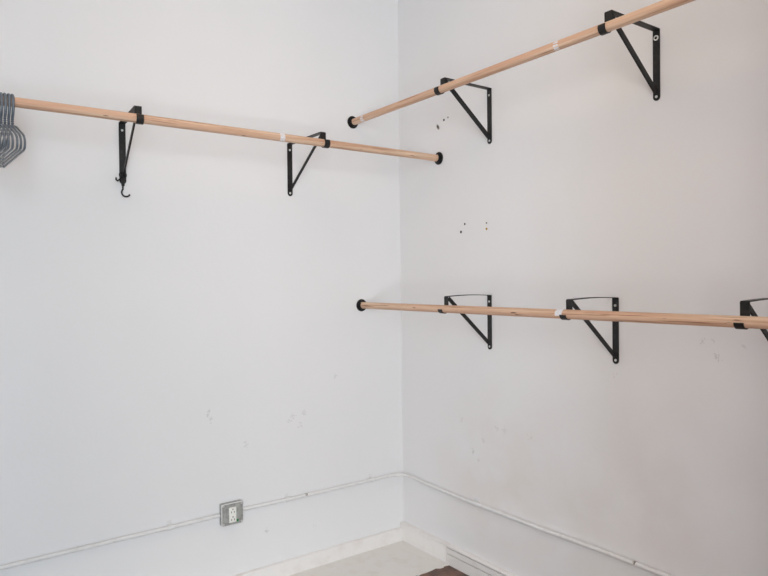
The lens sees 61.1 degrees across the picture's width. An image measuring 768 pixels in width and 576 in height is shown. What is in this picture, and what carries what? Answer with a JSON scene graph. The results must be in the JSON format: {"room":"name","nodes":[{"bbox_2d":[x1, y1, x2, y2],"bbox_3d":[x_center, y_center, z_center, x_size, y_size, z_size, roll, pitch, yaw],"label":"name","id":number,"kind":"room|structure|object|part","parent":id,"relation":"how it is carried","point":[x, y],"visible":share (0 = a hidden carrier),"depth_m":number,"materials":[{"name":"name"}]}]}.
{"room":"walk-in closet","nodes":[
{"label":"walk-in closet","id":0,"kind":"room"},
{"bbox_2d":[0,0,402,575],"bbox_3d":[-1.149,-0.169,2.691,3.250,3.300,0.150,-1,1,-36],"label":"wall","id":1,"kind":"structure","parent":0,"point":[178,348],"depth_m":2.83,"materials":[{"name":"paint"}]},
{"bbox_2d":[0,514,219,569],"bbox_3d":[-1.501,1.022,2.334,1.903,0.039,0.024,-1,1,-36],"label":"conduit","id":2,"kind":"object","parent":1,"relation":"attached to","point":[170,526],"visible":1,"depth_m":2.61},
{"bbox_2d":[119,105,143,182],"bbox_3d":[-0.976,-0.547,2.511,0.026,0.249,0.342,-1,1,-32],"label":"bracket","id":3,"kind":"object","parent":1,"relation":"attached to","point":[123,157],"visible":0.9,"depth_m":2.65,"materials":[{"name":"metal"}]},
{"bbox_2d":[115,171,129,196],"bbox_3d":[-1.058,-0.420,2.635,0.061,0.106,0.014,-1,1,-44],"label":"hook","id":4,"kind":"object","parent":3,"relation":"hanging from","point":[120,178],"visible":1,"depth_m":2.63,"materials":[{"name":"black metal"}]},
{"bbox_3d":[-0.987,-0.670,2.525,0.026,0.003,0.299,-1,1,-32],"label":"arm","id":5,"kind":"part","parent":3,"relation":"part of"},
{"bbox_2d":[3,95,437,160],"bbox_3d":[-0.918,-0.620,2.365,2.936,0.034,0.034,-1,1,-36],"label":"closet rod","id":6,"kind":"object","parent":3,"relation":"on","point":[24,103],"visible":1,"depth_m":2.52,"materials":[{"name":"brown wood"}]},
{"bbox_2d":[0,127,5,152],"bbox_3d":[-1.267,-0.529,2.112,0.010,0.218,0.416,-1,1,-39],"label":"clothes hanger","id":7,"kind":"object","parent":6,"relation":"hanging from","point":[1,130],"visible":1,"depth_m":1.96,"materials":[{"name":"plastic"}]},
{"bbox_2d":[0,124,9,156],"bbox_3d":[-1.258,-0.529,2.119,0.010,0.218,0.416,-1,1,-39],"label":"clothes hanger","id":8,"kind":"object","parent":6,"relation":"hanging from","point":[1,125],"visible":1,"depth_m":1.97,"materials":[{"name":"plastic"}]},
{"bbox_2d":[0,92,13,160],"bbox_3d":[-1.250,-0.529,2.125,0.010,0.218,0.416,-1,1,-39],"label":"clothes hanger","id":9,"kind":"object","parent":6,"relation":"hanging from","point":[1,93],"visible":0.89,"depth_m":2.10,"materials":[{"name":"plastic"}]},
{"bbox_2d":[0,93,18,164],"bbox_3d":[-1.241,-0.529,2.131,0.010,0.218,0.416,-1,1,-39],"label":"clothes hanger","id":10,"kind":"object","parent":6,"relation":"hanging from","point":[4,94],"visible":0.77,"depth_m":2.11,"materials":[{"name":"plastic"}]},
{"bbox_2d":[0,93,21,167],"bbox_3d":[-1.232,-0.530,2.138,0.010,0.218,0.416,-1,1,-39],"label":"clothes hanger","id":11,"kind":"object","parent":6,"relation":"hanging from","point":[8,94],"visible":0.76,"depth_m":2.12,"materials":[{"name":"plastic"}]},
{"bbox_2d":[2,94,25,167],"bbox_3d":[-1.223,-0.530,2.144,0.010,0.218,0.416,-1,1,-39],"label":"clothes hanger","id":12,"kind":"object","parent":6,"relation":"hanging from","point":[12,95],"visible":0.6,"depth_m":2.12,"materials":[{"name":"plastic"}]},
{"bbox_2d":[219,500,242,526],"bbox_3d":[-0.681,1.009,2.915,0.101,0.097,0.046,-1,1,-36],"label":"outlet box","id":13,"kind":"object","parent":1,"relation":"attached to","point":[231,513],"visible":1,"depth_m":2.90,"materials":[{"name":"paint"}]},
{"bbox_2d":[229,506,235,522],"bbox_3d":[-0.673,1.009,2.898,0.033,0.067,0.004,-1,1,-36],"label":"receptacle","id":14,"kind":"object","parent":13,"relation":"attached to","point":[232,509],"depth_m":2.89,"materials":[{"name":"white plastic"}]},
{"bbox_2d":[287,132,329,195],"bbox_3d":[-0.346,-0.562,2.967,0.026,0.249,0.342,-1,1,-37],"label":"bracket","id":15,"kind":"object","parent":1,"relation":"attached to","point":[290,183],"visible":0.94,"depth_m":3.09,"materials":[{"name":"metal"}]},
{"bbox_3d":[-0.358,-0.685,2.980,0.026,0.003,0.299,-1,1,-37],"label":"arm","id":16,"kind":"part","parent":15,"relation":"part of"},
{"bbox_2d":[232,526,402,575],"bbox_3d":[-1.083,1.344,2.642,2.950,0.074,0.018,-1,1,-36],"label":"baseboard","id":17,"kind":"structure","parent":1,"relation":"attached to","point":[324,556],"depth_m":3.22,"materials":[{"name":"white wood"}]},
{"bbox_2d":[347,116,357,128],"bbox_3d":[-0.155,-0.843,3.305,0.063,0.063,0.018,-1,1,-36],"label":"socket","id":18,"kind":"object","parent":1,"relation":"attached to","point":[349,121],"visible":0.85,"depth_m":3.30,"materials":[{"name":"black plastic"}]},
{"bbox_2d":[356,299,365,310],"bbox_3d":[-0.111,0.089,3.342,0.063,0.063,0.018,-1,1,-36],"label":"socket","id":19,"kind":"object","parent":1,"relation":"attached to","point":[358,305],"visible":0.7,"depth_m":3.33,"materials":[{"name":"black plastic"}]},
{"bbox_2d":[289,540,468,575],"bbox_3d":[-0.491,1.477,0.427,4.900,0.154,4.600,-1,1,-36],"label":"floor","id":20,"kind":"structure","parent":0,"point":[400,558],"depth_m":3.19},
{"bbox_2d":[398,0,767,575],"bbox_3d":[1.104,-0.187,2.226,0.150,3.300,3.250,-1,1,-36],"label":"wall","id":21,"kind":"structure","parent":0,"point":[586,184],"depth_m":2.53,"materials":[{"name":"paint"}]},
{"bbox_2d":[400,521,448,562],"bbox_3d":[0.204,1.308,3.358,0.024,0.101,0.372,-1,1,-36],"label":"trim","id":22,"kind":"structure","parent":21,"relation":"attached to","point":[416,537],"depth_m":3.34,"materials":[{"name":"white wood"}]},
{"bbox_2d":[435,152,442,164],"bbox_3d":[0.265,-0.643,3.225,0.018,0.063,0.063,-1,1,-36],"label":"socket","id":23,"kind":"object","parent":21,"relation":"attached to","point":[440,155],"visible":0.84,"depth_m":3.21,"materials":[{"name":"black plastic"}]},
{"bbox_2d":[243,473,672,575],"bbox_3d":[0.546,1.005,2.106,0.934,0.051,2.800,-1,1,-36],"label":"conduit","id":24,"kind":"object","parent":21,"relation":"attached to","point":[287,498],"visible":1,"depth_m":2.98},
{"bbox_2d":[434,77,491,143],"bbox_3d":[0.349,-0.773,2.850,0.319,0.249,0.026,-1,1,-36],"label":"bracket","id":25,"kind":"object","parent":21,"relation":"attached to","point":[488,134],"visible":0.92,"depth_m":2.90,"materials":[{"name":"metal"}]},
{"bbox_3d":[0.362,-0.897,2.859,0.276,0.003,0.026,-1,1,-36],"label":"arm","id":26,"kind":"part","parent":25,"relation":"part of"},
{"bbox_2d":[438,294,491,349],"bbox_3d":[0.360,0.156,2.882,0.293,0.253,0.026,-1,1,-34],"label":"bracket","id":27,"kind":"object","parent":21,"relation":"attached to","point":[447,300],"visible":0.93,"depth_m":2.94,"materials":[{"name":"metal"}]},
{"bbox_3d":[0.374,0.033,2.890,0.251,0.007,0.026,-1,1,-34],"label":"arm","id":28,"kind":"part","parent":27,"relation":"part of"},
{"bbox_2d":[446,543,517,575],"bbox_3d":[1.115,1.314,2.104,0.024,0.101,2.726,-1,1,-36],"label":"baseboard","id":29,"kind":"structure","parent":21,"relation":"attached to","point":[466,562],"depth_m":3.07,"materials":[{"name":"white wood"}]},
{"bbox_2d":[559,297,618,363],"bbox_3d":[0.742,0.160,2.343,0.309,0.253,0.026,-1,1,-36],"label":"bracket","id":30,"kind":"object","parent":21,"relation":"attached to","point":[570,304],"visible":0.92,"depth_m":2.41,"materials":[{"name":"metal"}]},
{"bbox_3d":[0.755,0.037,2.352,0.267,0.007,0.026,-1,1,-36],"label":"arm","id":31,"kind":"part","parent":30,"relation":"part of"},
{"bbox_2d":[597,10,659,100],"bbox_3d":[0.828,-0.779,2.190,0.319,0.249,0.026,-1,1,-36],"label":"bracket","id":32,"kind":"object","parent":21,"relation":"attached to","point":[609,15],"visible":0.91,"depth_m":2.25,"materials":[{"name":"black metal"}]},
{"bbox_2d":[352,0,694,124],"bbox_3d":[0.575,-0.842,2.300,0.034,0.036,2.496,-1,1,-36],"label":"closet rod","id":33,"kind":"object","parent":32,"relation":"on","point":[659,7],"visible":1,"depth_m":2.33,"materials":[{"name":"brown wood"}]},
{"bbox_3d":[0.841,-0.902,2.200,0.276,0.003,0.026,-1,1,-36],"label":"arm","id":34,"kind":"part","parent":32,"relation":"part of"},
{"bbox_2d":[733,298,767,340],"bbox_3d":[1.088,0.156,1.854,0.324,0.253,0.026,-1,1,-36],"label":"bracket","id":35,"kind":"object","parent":21,"relation":"attached to","point":[746,309],"visible":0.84,"depth_m":1.78,"materials":[{"name":"metal"}]},
{"bbox_2d":[361,302,767,328],"bbox_3d":[0.594,0.091,2.318,0.035,0.034,2.497,-1,1,-35],"label":"closet rod","id":36,"kind":"object","parent":35,"relation":"on","point":[754,322],"visible":0.96,"depth_m":2.15,"materials":[{"name":"brown wood"}]},
{"bbox_3d":[1.101,0.032,1.863,0.281,0.007,0.026,-1,1,-36],"label":"arm","id":37,"kind":"part","parent":35,"relation":"part of"}
]}

